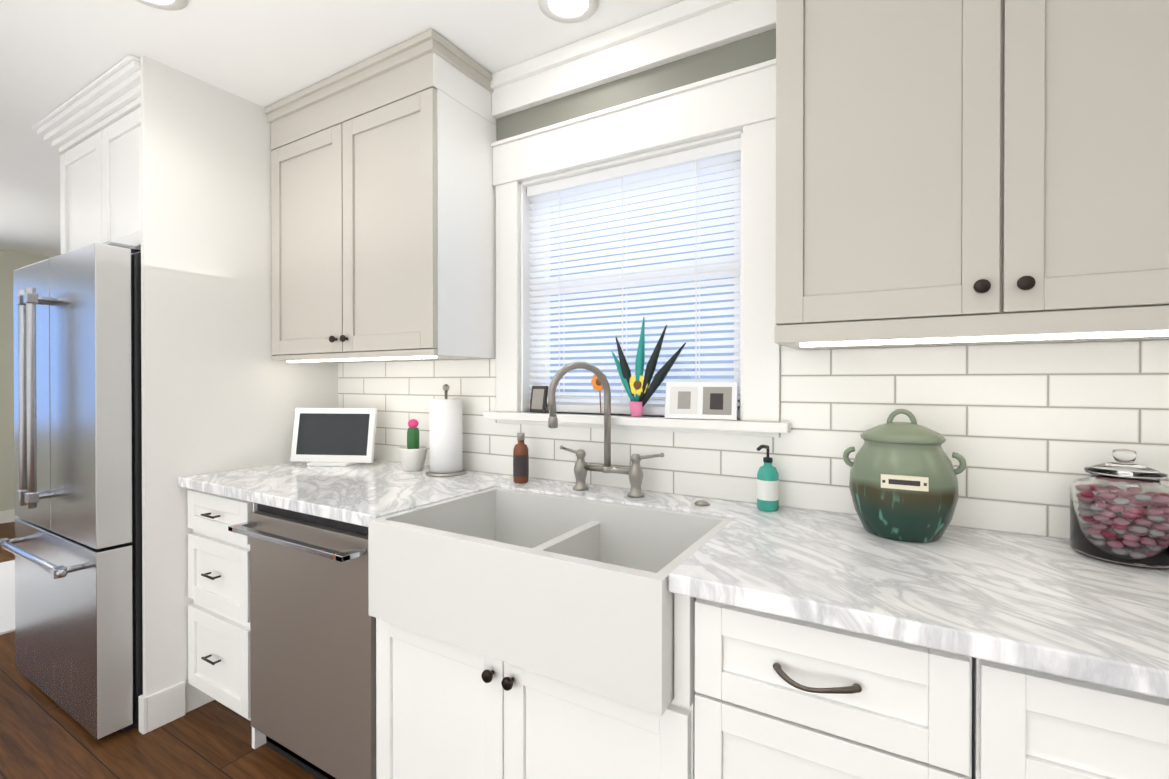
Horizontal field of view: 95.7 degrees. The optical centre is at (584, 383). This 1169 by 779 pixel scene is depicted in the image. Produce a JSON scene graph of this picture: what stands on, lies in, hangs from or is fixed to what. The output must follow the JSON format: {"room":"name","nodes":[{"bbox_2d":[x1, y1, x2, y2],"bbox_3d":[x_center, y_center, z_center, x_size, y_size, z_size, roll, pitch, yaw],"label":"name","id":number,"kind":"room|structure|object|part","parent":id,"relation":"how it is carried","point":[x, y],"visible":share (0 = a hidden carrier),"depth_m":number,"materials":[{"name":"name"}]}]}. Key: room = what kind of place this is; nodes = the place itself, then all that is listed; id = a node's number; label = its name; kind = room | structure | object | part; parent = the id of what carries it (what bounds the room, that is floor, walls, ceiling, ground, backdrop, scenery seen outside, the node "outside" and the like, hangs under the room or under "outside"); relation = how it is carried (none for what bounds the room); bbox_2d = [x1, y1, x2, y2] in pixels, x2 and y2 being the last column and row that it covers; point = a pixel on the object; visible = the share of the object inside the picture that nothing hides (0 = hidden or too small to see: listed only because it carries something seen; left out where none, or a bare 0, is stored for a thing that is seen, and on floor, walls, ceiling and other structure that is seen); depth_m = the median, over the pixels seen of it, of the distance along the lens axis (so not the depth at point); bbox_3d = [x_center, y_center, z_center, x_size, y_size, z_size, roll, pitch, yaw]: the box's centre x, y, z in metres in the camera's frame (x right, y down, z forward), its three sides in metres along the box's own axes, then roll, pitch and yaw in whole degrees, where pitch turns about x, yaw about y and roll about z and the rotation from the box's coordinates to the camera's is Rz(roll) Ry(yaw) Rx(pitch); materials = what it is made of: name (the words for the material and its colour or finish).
{"room":"kitchen","nodes":[
{"label":"kitchen","id":0,"kind":"room"},
{"bbox_2d":[0,249,51,510],"bbox_3d":[-5.753,0.028,4.036,0.150,2.460,5.050,0,0,31],"label":"wall","id":1,"kind":"structure","parent":0,"point":[11,262],"depth_m":4.78,"materials":[{"name":"beige paint"}]},
{"bbox_2d":[0,522,317,778],"bbox_3d":[-1.766,1.321,1.599,9.500,0.100,5.200,0,0,31],"label":"floor","id":2,"kind":"structure","parent":0,"point":[43,735],"depth_m":1.85,"materials":[{"name":"brown wood"}]},
{"bbox_2d":[0,560,14,634],"bbox_3d":[-3.594,1.257,3.027,1.500,0.011,3.500,0,0,31],"label":"rug","id":3,"kind":"object","parent":2,"relation":"on","point":[7,596],"depth_m":3.10,"materials":[{"name":"white fabric"}]},
{"bbox_2d":[0,241,142,738],"bbox_3d":[-1.889,0.379,2.409,0.910,1.775,0.944,0,0,31],"label":"refrigerator","id":4,"kind":"object","parent":2,"relation":"on","point":[76,549],"visible":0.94,"depth_m":1.94,"materials":[{"name":"silver metal"}]},
{"bbox_2d":[187,489,265,748],"bbox_3d":[-1.185,0.829,2.193,0.437,0.877,0.677,0,0,31],"label":"base cabinet","id":5,"kind":"object","parent":2,"relation":"on","point":[219,670],"visible":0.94,"depth_m":1.92,"materials":[{"name":"white paint"}]},
{"bbox_2d":[228,503,375,778],"bbox_3d":[-0.727,0.832,1.890,0.632,0.874,0.718,0,0,31],"label":"dishwasher","id":6,"kind":"object","parent":2,"relation":"on","point":[313,660],"visible":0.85,"depth_m":1.62,"materials":[{"name":"silver metal"}]},
{"bbox_2d":[376,593,695,778],"bbox_3d":[-0.035,0.832,1.514,0.915,0.877,0.677,0,0,31],"label":"base cabinet","id":7,"kind":"object","parent":2,"relation":"on","point":[445,710],"visible":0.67,"depth_m":1.24,"materials":[{"name":"white paint"}]},
{"bbox_2d":[178,460,1168,698],"bbox_3d":[0.366,0.376,1.275,4.043,0.036,0.679,0,0,31],"label":"countertop","id":8,"kind":"structure","parent":7,"relation":"on","point":[1056,606],"depth_m":0.99,"materials":[{"name":"white stone"}]},
{"bbox_2d":[290,408,376,465],"bbox_3d":[-1.098,0.229,2.318,0.375,0.245,0.110,0,0,7],"label":"screen","id":9,"kind":"object","parent":8,"relation":"on","point":[333,436],"visible":1,"depth_m":2.31,"materials":[{"name":"white plastic"}]},
{"bbox_2d":[398,419,427,471],"bbox_3d":[-0.701,0.248,2.167,0.116,0.209,0.116,0,0,31],"label":"cactus pot","id":10,"kind":"object","parent":8,"relation":"on","point":[413,453],"visible":1,"depth_m":2.14,"materials":[{"name":"white ceramic"}]},
{"bbox_2d":[426,384,465,476],"bbox_3d":[-0.545,0.177,2.086,0.156,0.352,0.156,0,0,31],"label":"paper towel holder","id":11,"kind":"object","parent":8,"relation":"on","point":[445,416],"visible":0.98,"depth_m":2.03,"materials":[{"name":"white paper"}]},
{"bbox_2d":[513,432,528,482],"bbox_3d":[-0.229,0.264,1.905,0.055,0.179,0.055,0,0,31],"label":"soap bottle","id":12,"kind":"object","parent":8,"relation":"on","point":[520,462],"visible":1,"depth_m":1.88,"materials":[{"name":"brown glass"}]},
{"bbox_2d":[368,487,732,715],"bbox_3d":[-0.085,0.490,1.418,0.835,0.253,0.515,0,0,31],"label":"farmhouse sink","id":13,"kind":"object","parent":8,"relation":"in","point":[573,591],"visible":0.96,"depth_m":1.22,"materials":[{"name":"white ceramic"}]},
{"bbox_2d":[548,361,663,497],"bbox_3d":[0.036,0.142,1.665,0.387,0.426,0.207,0,0,31],"label":"bridge faucet","id":14,"kind":"object","parent":8,"relation":"on","point":[634,472],"visible":1,"depth_m":1.70,"materials":[{"name":"grey metal"}]},
{"bbox_2d":[695,500,709,505],"bbox_3d":[0.348,0.351,1.565,0.044,0.010,0.044,0,0,31],"label":"cover","id":15,"kind":"object","parent":8,"relation":"on","point":[702,503],"visible":0.98,"depth_m":1.55,"materials":[{"name":"grey metal"}]},
{"bbox_2d":[757,445,778,510],"bbox_3d":[0.519,0.264,1.500,0.059,0.185,0.068,0,0,31],"label":"soap dispenser","id":16,"kind":"object","parent":8,"relation":"on","point":[767,487],"visible":1,"depth_m":1.48,"materials":[{"name":"teal plastic"}]},
{"bbox_2d":[843,409,966,542],"bbox_3d":[0.756,0.208,1.262,0.253,0.298,0.229,0,0,31],"label":"crock","id":17,"kind":"object","parent":8,"relation":"on","point":[903,484],"visible":1,"depth_m":1.19,"materials":[{"name":"ceramic"}]},
{"bbox_2d":[1069,449,1168,569],"bbox_3d":[1.115,0.246,1.094,0.166,0.224,0.166,0,0,31],"label":"candy jar","id":18,"kind":"object","parent":8,"relation":"on","point":[1119,510],"visible":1,"depth_m":1.05,"materials":[{"name":"clear glass"}]},
{"bbox_2d":[695,598,971,778],"bbox_3d":[0.549,0.834,1.166,0.435,0.877,0.681,0,0,31],"label":"base cabinet","id":19,"kind":"object","parent":2,"relation":"on","point":[778,697],"visible":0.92,"depth_m":0.90,"materials":[{"name":"white paint"}]},
{"bbox_2d":[972,657,1168,778],"bbox_3d":[1.135,0.836,0.820,0.915,0.877,0.681,0,0,31],"label":"base cabinet","id":20,"kind":"object","parent":2,"relation":"on","point":[1029,724],"visible":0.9,"depth_m":0.74,"materials":[{"name":"white paint"}]},
{"bbox_2d":[140,55,337,712],"bbox_3d":[-1.412,0.037,2.267,0.026,2.460,0.780,0,0,31],"label":"wall","id":21,"kind":"structure","parent":0,"point":[222,390],"depth_m":2.06,"materials":[{"name":"white paint"}]},
{"bbox_2d":[0,0,683,256],"bbox_3d":[-1.766,-1.240,1.586,9.500,0.100,5.200,0,0,31],"label":"ceiling","id":22,"kind":"structure","parent":0,"point":[55,54],"depth_m":1.85,"materials":[{"name":"white paint"}]},
{"bbox_2d":[135,0,187,10],"bbox_3d":[-1.304,-1.183,1.581,0.190,0.010,0.190,0,0,31],"label":"recessed light","id":23,"kind":"object","parent":22,"relation":"in","point":[173,5],"visible":1,"depth_m":1.65,"materials":[{"name":"white paint"}]},
{"bbox_2d":[538,0,598,22],"bbox_3d":[-0.050,-1.183,1.641,0.190,0.010,0.190,0,0,31],"label":"recessed light","id":24,"kind":"object","parent":22,"relation":"in","point":[569,11],"visible":1,"depth_m":1.67,"materials":[{"name":"white paint"}]},
{"bbox_2d":[353,28,1164,436],"bbox_3d":[0.320,0.040,1.782,5.800,2.460,0.152,0,0,31],"label":"wall","id":25,"kind":"structure","parent":0,"point":[739,54],"depth_m":1.75,"materials":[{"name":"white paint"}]},
{"bbox_2d":[32,55,140,253],"bbox_3d":[-1.893,0.037,2.532,1.066,2.458,0.807,0,0,31],"label":"upper cabinet","id":26,"kind":"object","parent":25,"relation":"attached to","point":[90,132],"depth_m":2.19,"materials":[{"name":"white paint"}]},
{"bbox_2d":[265,29,495,362],"bbox_3d":[-0.856,-0.641,2.178,1.012,1.098,0.359,0,0,31],"label":"upper cabinet","id":27,"kind":"object","parent":25,"relation":"attached to","point":[383,218],"visible":0.98,"depth_m":1.98,"materials":[{"name":"grey paint"}]},
{"bbox_2d":[483,0,790,436],"bbox_3d":[0.145,-0.518,1.849,1.128,1.344,0.210,0,0,31],"label":"window","id":28,"kind":"structure","parent":25,"relation":"in","point":[744,99],"depth_m":1.73,"materials":[{"name":"white paint"}]},
{"bbox_2d":[529,386,548,412],"bbox_3d":[-0.166,0.058,1.994,0.080,0.100,0.041,0,0,43],"label":"picture frame","id":29,"kind":"object","parent":28,"relation":"on","point":[538,401],"visible":0.98,"depth_m":1.98,"materials":[{"name":"grey"}]},
{"bbox_2d":[527,138,740,417],"bbox_3d":[0.141,-0.326,1.853,0.819,0.863,0.040,0,0,31],"label":"window blinds","id":30,"kind":"object","parent":28,"relation":"attached to","point":[695,160],"visible":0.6,"depth_m":1.82,"materials":[{"name":"white plastic"}]},
{"bbox_3d":[0.170,-0.325,1.902,0.823,0.868,0.045,0,0,31],"label":"window sash","id":31,"kind":"part","parent":28,"relation":"part of","materials":[{"name":"white"}]},
{"bbox_2d":[591,317,685,416],"bbox_3d":[0.169,-0.056,1.762,0.344,0.330,0.048,0,0,31],"label":"decor","id":32,"kind":"object","parent":28,"relation":"on","point":[637,384],"visible":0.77,"depth_m":1.75,"materials":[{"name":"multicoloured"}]},
{"bbox_2d":[665,382,737,419],"bbox_3d":[0.364,0.053,1.654,0.220,0.116,0.047,0,0,23],"label":"picture frame","id":33,"kind":"object","parent":28,"relation":"on","point":[703,400],"visible":1,"depth_m":1.64,"materials":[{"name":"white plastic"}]},
{"bbox_2d":[338,340,1168,538],"bbox_3d":[0.787,0.131,1.416,4.624,0.452,0.008,0,0,31],"label":"tile backsplash","id":34,"kind":"structure","parent":25,"relation":"attached to","point":[1028,432],"depth_m":1.41,"materials":[{"name":"white tile"}]},
{"bbox_2d":[774,0,1168,349],"bbox_3d":[0.883,-0.636,1.150,0.845,1.098,0.359,0,0,31],"label":"upper cabinet","id":35,"kind":"object","parent":25,"relation":"attached to","point":[967,172],"visible":1,"depth_m":1.05,"materials":[{"name":"grey paint"}]},
{"bbox_3d":[-1.804,0.041,1.528,9.500,2.460,5.050,0,0,31],"label":"wall","id":36,"kind":"structure","parent":0,"visible":0},
{"bbox_2d":[0,509,185,733],"bbox_3d":[-3.751,1.200,2.772,4.589,0.130,4.900,0,0,31],"label":"baseboard","id":37,"kind":"structure","parent":36,"relation":"attached to","point":[160,708],"depth_m":1.97,"materials":[{"name":"white paint"}]},
{"label":"outside","id":38,"kind":"structure","parent":0,"visible":0},
{"bbox_2d":[550,169,733,397],"bbox_3d":[0.967,-0.488,3.169,4.700,4.500,0.001,0,0,31],"label":"sky","id":39,"kind":"structure","parent":38,"point":[649,356],"depth_m":3.50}
]}

